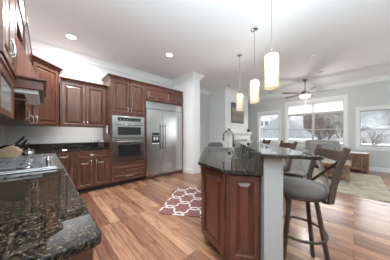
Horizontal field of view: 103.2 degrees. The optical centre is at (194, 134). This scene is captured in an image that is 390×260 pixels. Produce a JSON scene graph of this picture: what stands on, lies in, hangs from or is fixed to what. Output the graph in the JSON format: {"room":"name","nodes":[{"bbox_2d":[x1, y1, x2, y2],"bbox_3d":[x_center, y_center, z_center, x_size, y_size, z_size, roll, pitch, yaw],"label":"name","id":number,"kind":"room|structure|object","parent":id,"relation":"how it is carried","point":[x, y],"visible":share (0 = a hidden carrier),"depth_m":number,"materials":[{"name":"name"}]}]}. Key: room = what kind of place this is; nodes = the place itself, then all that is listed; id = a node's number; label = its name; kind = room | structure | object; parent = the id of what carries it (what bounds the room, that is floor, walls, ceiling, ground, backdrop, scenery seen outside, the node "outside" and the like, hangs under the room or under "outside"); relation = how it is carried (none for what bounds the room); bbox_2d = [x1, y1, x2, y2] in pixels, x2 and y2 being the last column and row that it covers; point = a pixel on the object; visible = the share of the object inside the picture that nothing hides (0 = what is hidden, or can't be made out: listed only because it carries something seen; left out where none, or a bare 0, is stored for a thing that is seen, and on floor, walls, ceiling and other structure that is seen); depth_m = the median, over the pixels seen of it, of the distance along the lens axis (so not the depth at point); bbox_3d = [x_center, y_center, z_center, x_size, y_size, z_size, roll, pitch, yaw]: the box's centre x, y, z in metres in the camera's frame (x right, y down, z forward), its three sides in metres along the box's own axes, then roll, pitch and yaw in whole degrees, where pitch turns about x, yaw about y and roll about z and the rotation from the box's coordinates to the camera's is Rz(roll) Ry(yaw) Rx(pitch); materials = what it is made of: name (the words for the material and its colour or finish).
{"room":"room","nodes":[
{"label":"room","id":0,"kind":"room"},
{"bbox_2d":[0,125,3,145],"bbox_3d":[-0.423,-0.315,-0.425,0.150,3.050,9.180,0,0,-44],"label":"wall","id":1,"kind":"structure","parent":0,"point":[1,126],"depth_m":2.62,"materials":[{"name":"grey paint"}]},
{"bbox_2d":[0,0,27,119],"bbox_3d":[-1.609,-0.708,1.179,0.385,1.195,1.315,0,0,-44],"label":"upper cabinet","id":2,"kind":"object","parent":1,"relation":"attached to","point":[8,8],"visible":1,"depth_m":1.01,"materials":[{"name":"brown wood"}]},
{"bbox_2d":[0,23,33,123],"bbox_3d":[-2.445,-0.733,2.048,0.397,1.145,1.045,0,0,-44],"label":"upper cabinet","id":3,"kind":"object","parent":1,"relation":"attached to","point":[22,112],"visible":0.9,"depth_m":1.84,"materials":[{"name":"brown wood"}]},
{"bbox_2d":[14,1,46,104],"bbox_3d":[-1.752,-0.783,1.435,0.537,0.891,0.804,0,0,-44],"label":"range hood","id":4,"kind":"object","parent":1,"relation":"attached to","point":[30,89],"visible":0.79,"depth_m":1.29,"materials":[{"name":"red wood"}]},
{"bbox_2d":[0,142,94,149],"bbox_3d":[-1.538,0.243,1.962,1.576,0.102,3.898,0,0,-44],"label":"backsplash","id":5,"kind":"structure","parent":1,"relation":"attached to","point":[85,144],"depth_m":3.27,"materials":[{"name":"stone"}]},
{"bbox_2d":[4,48,209,155],"bbox_3d":[-0.497,-0.315,5.801,8.425,3.050,0.150,0,0,-44],"label":"wall","id":6,"kind":"structure","parent":0,"point":[72,68],"depth_m":3.53,"materials":[{"name":"grey paint"}]},
{"bbox_2d":[0,55,62,126],"bbox_3d":[-2.904,-0.733,2.802,0.791,1.145,0.791,0,0,-44],"label":"upper cabinet","id":7,"kind":"object","parent":6,"relation":"attached to","point":[46,114],"visible":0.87,"depth_m":2.81,"materials":[{"name":"brown wood"}]},
{"bbox_2d":[59,76,106,127],"bbox_3d":[-2.487,-0.650,3.472,0.832,0.980,0.410,0,0,-44],"label":"upper cabinet","id":8,"kind":"object","parent":6,"relation":"attached to","point":[81,103],"visible":1,"depth_m":3.32,"materials":[{"name":"brown wood"}]},
{"bbox_2d":[183,167,200,173],"bbox_3d":[0.371,1.140,5.802,2.218,0.140,1.058,0,0,-44],"label":"baseboard","id":9,"kind":"structure","parent":6,"relation":"attached to","point":[190,171],"depth_m":4.78,"materials":[{"name":"white paint"}]},
{"bbox_2d":[173,78,199,169],"bbox_3d":[-0.314,-0.315,5.149,0.290,3.050,1.040,0,0,-44],"label":"wall","id":10,"kind":"structure","parent":0,"point":[190,88],"depth_m":4.80,"materials":[{"name":"white paint"}]},
{"bbox_2d":[30,38,389,101],"bbox_3d":[2.649,-1.772,2.458,8.275,0.135,9.030,0,0,-44],"label":"trim","id":11,"kind":"structure","parent":10,"relation":"attached to","point":[35,44],"depth_m":4.72,"materials":[{"name":"white paint"}]},
{"bbox_2d":[20,0,389,98],"bbox_3d":[2.562,-1.900,2.512,8.625,0.120,9.230,0,0,-44],"label":"ceiling","id":12,"kind":"structure","parent":0,"point":[349,40],"depth_m":2.91,"materials":[{"name":"white paint"}]},
{"bbox_2d":[65,34,77,39],"bbox_3d":[-2.335,-1.836,2.918,0.190,0.008,0.190,0,0,-44],"label":"recessed light","id":13,"kind":"object","parent":12,"relation":"in","point":[69,36],"visible":1,"depth_m":2.91,"materials":[{"name":"white paint"}]},
{"bbox_2d":[236,53,242,110],"bbox_3d":[1.033,-1.192,3.571,0.156,1.295,0.156,0,0,-44],"label":"pendant lamp","id":14,"kind":"object","parent":12,"relation":"hanging from","point":[239,96],"visible":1,"depth_m":3.51,"materials":[{"name":"white glass"}]},
{"bbox_2d":[250,26,258,103],"bbox_3d":[1.038,-1.192,2.697,0.156,1.295,0.156,0,0,-44],"label":"pendant lamp","id":15,"kind":"object","parent":12,"relation":"hanging from","point":[254,84],"visible":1,"depth_m":2.64,"materials":[{"name":"white glass"}]},
{"bbox_2d":[264,0,278,89],"bbox_3d":[0.910,-1.192,1.833,0.156,1.295,0.156,0,0,-44],"label":"pendant lamp","id":16,"kind":"object","parent":12,"relation":"hanging from","point":[271,60],"visible":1,"depth_m":1.77,"materials":[{"name":"white glass"}]},
{"bbox_2d":[282,79,335,98],"bbox_3d":[3.734,-1.410,5.179,1.450,0.860,1.457,0,0,-44],"label":"ceiling fan","id":17,"kind":"object","parent":12,"relation":"hanging from","point":[304,94],"visible":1,"depth_m":5.13,"materials":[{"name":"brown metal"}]},
{"bbox_2d":[210,92,247,146],"bbox_3d":[1.617,-0.315,7.173,1.920,3.050,0.830,0,0,-44],"label":"wall","id":18,"kind":"structure","parent":0,"point":[220,103],"depth_m":6.49,"materials":[{"name":"white paint"}]},
{"bbox_2d":[231,102,243,123],"bbox_3d":[1.890,-0.920,6.835,1.000,0.860,0.035,0,0,-44],"label":"framed painting","id":19,"kind":"object","parent":18,"relation":"attached to","point":[236,116],"visible":0.91,"depth_m":6.76,"materials":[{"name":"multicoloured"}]},
{"bbox_2d":[226,132,251,146],"bbox_3d":[1.990,0.550,6.789,1.840,1.320,0.240,0,0,-44],"label":"fireplace mantel","id":20,"kind":"object","parent":18,"relation":"attached to","point":[239,136],"visible":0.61,"depth_m":6.55,"materials":[{"name":"white paint"}]},
{"bbox_2d":[80,165,389,259],"bbox_3d":[2.562,1.260,2.512,8.625,0.100,9.230,0,0,-44],"label":"floor","id":21,"kind":"structure","parent":0,"point":[129,222],"depth_m":2.03,"materials":[{"name":"brown wood"}]},
{"bbox_2d":[55,151,73,183],"bbox_3d":[-2.680,0.768,3.139,0.303,0.884,0.618,0,0,-44],"label":"base cabinet","id":22,"kind":"object","parent":21,"relation":"on","point":[66,158],"visible":0.32,"depth_m":2.97,"materials":[{"name":"brown wood"}]},
{"bbox_2d":[67,248,92,259],"bbox_3d":[-0.790,0.768,0.543,0.663,0.884,0.758,0,0,-44],"label":"base cabinet","id":23,"kind":"object","parent":21,"relation":"on","point":[87,255],"visible":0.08,"depth_m":0.46,"materials":[{"name":"brown wood"}]},
{"bbox_2d":[0,142,109,259],"bbox_3d":[-1.534,0.259,1.957,1.577,0.133,3.914,0,0,-44],"label":"countertop","id":24,"kind":"structure","parent":23,"relation":"on","point":[44,216],"depth_m":0.57,"materials":[{"name":"stone"}]},
{"bbox_2d":[0,145,22,159],"bbox_3d":[-2.183,0.211,1.753,0.294,0.167,0.116,0,0,-36],"label":"knife block","id":25,"kind":"object","parent":24,"relation":"on","point":[9,151],"visible":0.64,"depth_m":1.75,"materials":[{"name":"brown wood"}]},
{"bbox_2d":[0,155,57,174],"bbox_3d":[-1.645,0.266,1.434,0.520,0.058,0.830,0,0,-44],"label":"gas cooktop","id":26,"kind":"object","parent":24,"relation":"in","point":[16,164],"visible":1,"depth_m":1.32,"materials":[{"name":"grey metal"}]},
{"bbox_2d":[23,148,34,155],"bbox_3d":[-2.178,0.237,2.025,0.110,0.114,0.109,0,0,-44],"label":"canister","id":27,"kind":"object","parent":24,"relation":"on","point":[26,152],"visible":0.79,"depth_m":1.99,"materials":[{"name":"silver metal"}]},
{"bbox_2d":[95,140,104,146],"bbox_3d":[-2.213,0.211,3.609,0.150,0.168,0.280,0,0,-44],"label":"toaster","id":28,"kind":"object","parent":24,"relation":"on","point":[98,143],"visible":0.99,"depth_m":3.53,"materials":[{"name":"silver metal"}]},
{"bbox_2d":[74,149,109,193],"bbox_3d":[-2.332,0.768,3.454,0.631,0.884,0.651,0,0,-44],"label":"base cabinet","id":29,"kind":"object","parent":21,"relation":"on","point":[91,167],"visible":0.99,"depth_m":3.23,"materials":[{"name":"brown wood"}]},
{"bbox_2d":[101,73,146,186],"bbox_3d":[-1.815,-0.068,3.952,0.922,2.555,0.660,0,0,-44],"label":"tall cabinet","id":30,"kind":"object","parent":21,"relation":"on","point":[125,96],"visible":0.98,"depth_m":3.70,"materials":[{"name":"brown wood"}]},
{"bbox_2d":[112,138,143,163],"bbox_3d":[-1.765,0.388,3.938,0.770,0.581,0.663,0,0,-44],"label":"wall oven","id":31,"kind":"object","parent":30,"relation":"in","point":[124,150],"visible":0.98,"depth_m":3.70,"materials":[{"name":"silver metal"}]},
{"bbox_2d":[112,115,143,137],"bbox_3d":[-1.767,-0.172,3.940,0.770,0.521,0.657,0,0,-44],"label":"microwave","id":32,"kind":"object","parent":30,"relation":"in","point":[122,126],"visible":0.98,"depth_m":3.71,"materials":[{"name":"silver metal"}]},
{"bbox_2d":[144,101,181,178],"bbox_3d":[-1.034,0.163,4.684,1.210,2.095,0.698,0,0,-44],"label":"refrigerator","id":33,"kind":"object","parent":21,"relation":"on","point":[163,121],"visible":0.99,"depth_m":4.41,"materials":[{"name":"silver metal"}]},
{"bbox_2d":[146,83,182,171],"bbox_3d":[-1.035,-0.068,4.709,1.268,2.555,0.660,0,0,-44],"label":"tall cabinet","id":34,"kind":"object","parent":21,"relation":"on","point":[154,93],"visible":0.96,"depth_m":4.48,"materials":[{"name":"brown wood"}]},
{"bbox_2d":[157,186,200,216],"bbox_3d":[-0.144,1.204,2.901,0.680,0.012,1.220,0,0,10],"label":"rug","id":35,"kind":"object","parent":21,"relation":"on","point":[185,201],"visible":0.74,"depth_m":2.67,"materials":[{"name":"fabric"}]},
{"bbox_2d":[208,142,222,146],"bbox_3d":[0.578,0.726,4.939,0.480,0.972,0.510,0,0,-14],"label":"dining chair","id":36,"kind":"object","parent":21,"relation":"on","point":[211,144],"visible":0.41,"depth_m":4.70,"materials":[{"name":"grey fabric"}]},
{"bbox_2d":[201,158,282,259],"bbox_3d":[0.452,0.689,2.354,0.809,1.042,2.315,0,0,10],"label":"kitchen island","id":37,"kind":"object","parent":21,"relation":"on","point":[242,215],"visible":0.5,"depth_m":1.30,"materials":[{"name":"brown wood"}]},
{"bbox_2d":[198,142,263,175],"bbox_3d":[0.379,0.246,2.391,0.704,0.158,2.308,0,0,10],"label":"island countertop","id":38,"kind":"structure","parent":37,"relation":"on","point":[245,161],"depth_m":1.60,"materials":[{"name":"stone"}]},
{"bbox_2d":[209,149,227,151],"bbox_3d":[0.439,0.415,2.897,0.374,0.210,0.674,0,0,10],"label":"sink","id":39,"kind":"object","parent":38,"relation":"in","point":[210,150],"visible":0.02,"depth_m":3.13,"materials":[{"name":"silver metal"}]},
{"bbox_2d":[222,130,234,151],"bbox_3d":[0.584,0.110,2.676,0.215,0.368,0.123,0,0,10],"label":"faucet","id":40,"kind":"object","parent":38,"relation":"on","point":[233,144],"visible":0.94,"depth_m":2.63,"materials":[{"name":"silver metal"}]},
{"bbox_2d":[235,142,263,175],"bbox_3d":[0.713,0.246,2.323,0.024,0.158,2.288,0,0,10],"label":"backsplash","id":41,"kind":"structure","parent":38,"relation":"attached to","point":[257,161],"depth_m":1.41,"materials":[{"name":"stone"}]},
{"bbox_2d":[235,140,323,159],"bbox_3d":[0.863,0.153,2.244,0.365,0.027,2.492,0,0,10],"label":"countertop","id":42,"kind":"structure","parent":38,"relation":"on","point":[263,150],"depth_m":1.19,"materials":[{"name":"stone"}]},
{"bbox_2d":[262,139,270,143],"bbox_3d":[1.329,0.654,3.358,0.478,1.114,0.450,0,0,10],"label":"bar stool","id":43,"kind":"object","parent":21,"relation":"on","point":[264,141],"visible":0.09,"depth_m":3.33,"materials":[{"name":"brown wood"}]},
{"bbox_2d":[279,140,297,218],"bbox_3d":[1.224,0.654,2.406,0.478,1.114,0.450,0,0,6],"label":"bar stool","id":44,"kind":"object","parent":21,"relation":"on","point":[286,166],"visible":0.23,"depth_m":2.23,"materials":[{"name":"beige fabric"}]},
{"bbox_2d":[283,144,350,259],"bbox_3d":[0.963,0.654,1.396,0.478,1.114,0.450,0,0,17],"label":"bar stool","id":45,"kind":"object","parent":21,"relation":"on","point":[308,190],"visible":0.83,"depth_m":1.27,"materials":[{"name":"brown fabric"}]},
{"bbox_2d":[283,177,327,198],"bbox_3d":[0.940,0.464,1.403,0.430,0.084,0.430,0,0,17],"label":"seat cushion","id":46,"kind":"object","parent":45,"relation":"on","point":[293,187],"depth_m":1.26,"materials":[{"name":"beige fabric"}]},
{"bbox_2d":[305,139,339,164],"bbox_3d":[4.634,0.710,5.706,0.860,1.000,1.020,0,0,-44],"label":"armchair","id":47,"kind":"object","parent":21,"relation":"on","point":[310,145],"visible":0.27,"depth_m":5.75,"materials":[{"name":"grey fabric"}]},
{"bbox_2d":[309,142,333,153],"bbox_3d":[4.722,0.539,5.791,0.145,0.459,0.700,0,0,-44],"label":"cushion","id":48,"kind":"object","parent":47,"relation":"on","point":[312,145],"depth_m":5.76,"materials":[{"name":"grey fabric"}]},
{"bbox_2d":[283,168,389,202],"bbox_3d":[3.183,1.204,4.824,2.550,0.012,3.520,0,0,-44],"label":"area rug","id":49,"kind":"object","parent":21,"relation":"on","point":[360,185],"visible":0.31,"depth_m":3.62,"materials":[{"name":"beige fabric"}]},
{"bbox_2d":[283,148,310,177],"bbox_3d":[2.794,0.797,4.614,0.860,0.800,0.950,0,0,-44],"label":"armchair","id":50,"kind":"object","parent":49,"relation":"on","point":[298,166],"visible":0.31,"depth_m":4.10,"materials":[{"name":"beige fabric"}]},
{"bbox_2d":[322,158,350,182],"bbox_3d":[3.964,0.978,4.336,0.970,0.440,0.590,0,0,-44],"label":"coffee table","id":51,"kind":"object","parent":49,"relation":"on","point":[326,162],"visible":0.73,"depth_m":4.14,"materials":[{"name":"brown wood"}]},
{"bbox_2d":[326,169,346,176],"bbox_3d":[3.964,1.058,4.336,0.900,0.018,0.420,0,0,-44],"label":"shelf","id":52,"kind":"object","parent":51,"relation":"attached to","point":[344,172],"depth_m":4.14,"materials":[{"name":"brown wood"}]},
{"bbox_2d":[345,153,369,173],"bbox_3d":[5.343,0.910,5.106,0.540,0.600,0.570,0,0,-44],"label":"end table","id":53,"kind":"object","parent":21,"relation":"on","point":[365,166],"visible":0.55,"depth_m":4.94,"materials":[{"name":"brown wood"}]},
{"bbox_2d":[248,80,389,167],"bbox_3d":[5.669,-0.315,5.394,0.150,3.050,9.030,0,0,-44],"label":"wall","id":54,"kind":"structure","parent":0,"point":[375,93],"depth_m":5.43,"materials":[{"name":"grey paint"}]},
{"bbox_2d":[257,110,280,145],"bbox_3d":[3.584,-0.292,7.495,0.210,1.645,1.130,0,0,-44],"label":"window","id":55,"kind":"structure","parent":54,"relation":"in","point":[259,114],"depth_m":7.44,"materials":[{"name":"white paint"}]},
{"bbox_2d":[285,94,348,148],"bbox_3d":[4.783,-0.448,6.262,0.210,1.955,2.050,0,0,-44],"label":"window","id":56,"kind":"structure","parent":54,"relation":"in","point":[344,97],"depth_m":6.13,"materials":[{"name":"white paint"}]},
{"bbox_2d":[288,102,312,114],"bbox_3d":[4.465,-1.075,6.575,0.044,0.429,0.879,0,0,-44],"label":"window shade","id":57,"kind":"object","parent":56,"relation":"attached to","point":[305,108],"visible":1,"depth_m":6.56,"materials":[{"name":"white fabric"}]},
{"bbox_2d":[313,99,342,112],"bbox_3d":[5.087,-1.075,5.936,0.044,0.429,0.879,0,0,-44],"label":"window shade","id":58,"kind":"object","parent":56,"relation":"attached to","point":[331,105],"visible":1,"depth_m":5.91,"materials":[{"name":"white fabric"}]},
{"bbox_2d":[355,104,389,150],"bbox_3d":[6.244,-0.203,4.761,0.210,1.465,1.840,0,0,-44],"label":"window","id":59,"kind":"structure","parent":54,"relation":"in","point":[359,146],"depth_m":5.19,"materials":[{"name":"white paint"}]},
{"bbox_2d":[359,165,389,172],"bbox_3d":[5.339,1.140,5.074,0.770,0.140,9.030,0,0,-44],"label":"baseboard","id":60,"kind":"structure","parent":54,"relation":"attached to","point":[377,169],"depth_m":4.98,"materials":[{"name":"white paint"}]},
{"label":"outside","id":61,"kind":"structure","parent":0,"visible":0},
{"bbox_3d":[38.893,4.110,51.770,112.050,0.200,140.000,0,0,-44],"label":"snow","id":62,"kind":"object","parent":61,"visible":0},
{"bbox_2d":[261,114,304,128],"bbox_3d":[17.482,-1.640,36.529,8.700,11.300,12.700,0,0,-44],"label":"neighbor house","id":63,"kind":"structure","parent":62,"relation":"on","point":[265,119],"depth_m":32.74,"materials":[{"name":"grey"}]},
{"bbox_2d":[261,117,317,142],"bbox_3d":[11.310,0.685,19.926,6.300,6.650,6.300,0,0,-44],"label":"neighbor house","id":64,"kind":"structure","parent":62,"relation":"on","point":[302,136],"depth_m":18.07,"materials":[{"name":"grey"}]},
{"bbox_2d":[307,114,325,139],"bbox_3d":[22.634,-0.164,29.092,3.788,8.364,5.997,0,0,-1],"label":"bare tree","id":65,"kind":"object","parent":62,"relation":"on","point":[310,119],"visible":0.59,"depth_m":28.96,"materials":[{"name":"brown plant"}]},
{"bbox_2d":[306,116,342,139],"bbox_3d":[18.337,0.550,21.515,3.835,6.926,5.810,0,0,0],"label":"bare tree","id":66,"kind":"object","parent":62,"relation":"on","point":[335,124],"visible":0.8,"depth_m":20.26,"materials":[{"name":"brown plant"}]},
{"bbox_2d":[320,132,342,139],"bbox_3d":[34.730,1.760,36.005,7.700,4.500,8.700,0,0,-44],"label":"neighbor house","id":67,"kind":"structure","parent":62,"relation":"on","point":[334,136],"depth_m":35.63,"materials":[{"name":"grey"}]},
{"bbox_2d":[324,115,342,137],"bbox_3d":[27.833,0.067,30.040,5.564,7.940,2.964,0,0,23],"label":"bare tree","id":68,"kind":"object","parent":62,"relation":"on","point":[332,115],"visible":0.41,"depth_m":30.09,"materials":[{"name":"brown plant"}]},
{"bbox_2d":[333,111,377,131],"bbox_3d":[23.009,0.062,21.936,4.345,7.942,5.074,0,0,24],"label":"bare tree","id":69,"kind":"object","parent":62,"relation":"on","point":[374,111],"visible":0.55,"depth_m":22.08,"materials":[{"name":"grey plant"}]},
{"bbox_2d":[334,126,389,144],"bbox_3d":[19.716,1.585,14.151,7.700,4.850,11.200,0,0,-44],"label":"neighbor house","id":70,"kind":"structure","parent":62,"relation":"on","point":[386,132],"depth_m":14.23,"materials":[{"name":"grey"}]},
{"bbox_2d":[361,130,389,144],"bbox_3d":[12.853,1.796,11.253,2.869,4.447,1.769,0,0,-44],"label":"bare tree","id":71,"kind":"object","parent":62,"relation":"on","point":[374,134],"visible":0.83,"depth_m":10.65,"materials":[{"name":"grey plant"}]},
{"bbox_2d":[362,112,389,127],"bbox_3d":[26.895,0.359,22.562,5.686,7.316,3.655,0,0,5],"label":"bare tree","id":72,"kind":"object","parent":62,"relation":"on","point":[379,112],"visible":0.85,"depth_m":22.55,"materials":[{"name":"grey plant"}]},
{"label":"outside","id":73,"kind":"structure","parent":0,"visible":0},
{"bbox_2d":[303,110,389,139],"bbox_3d":[38.473,-3.464,45.783,8.591,15.148,104.000,0,0,-44],"label":"hill","id":74,"kind":"structure","parent":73,"point":[385,113],"depth_m":43.69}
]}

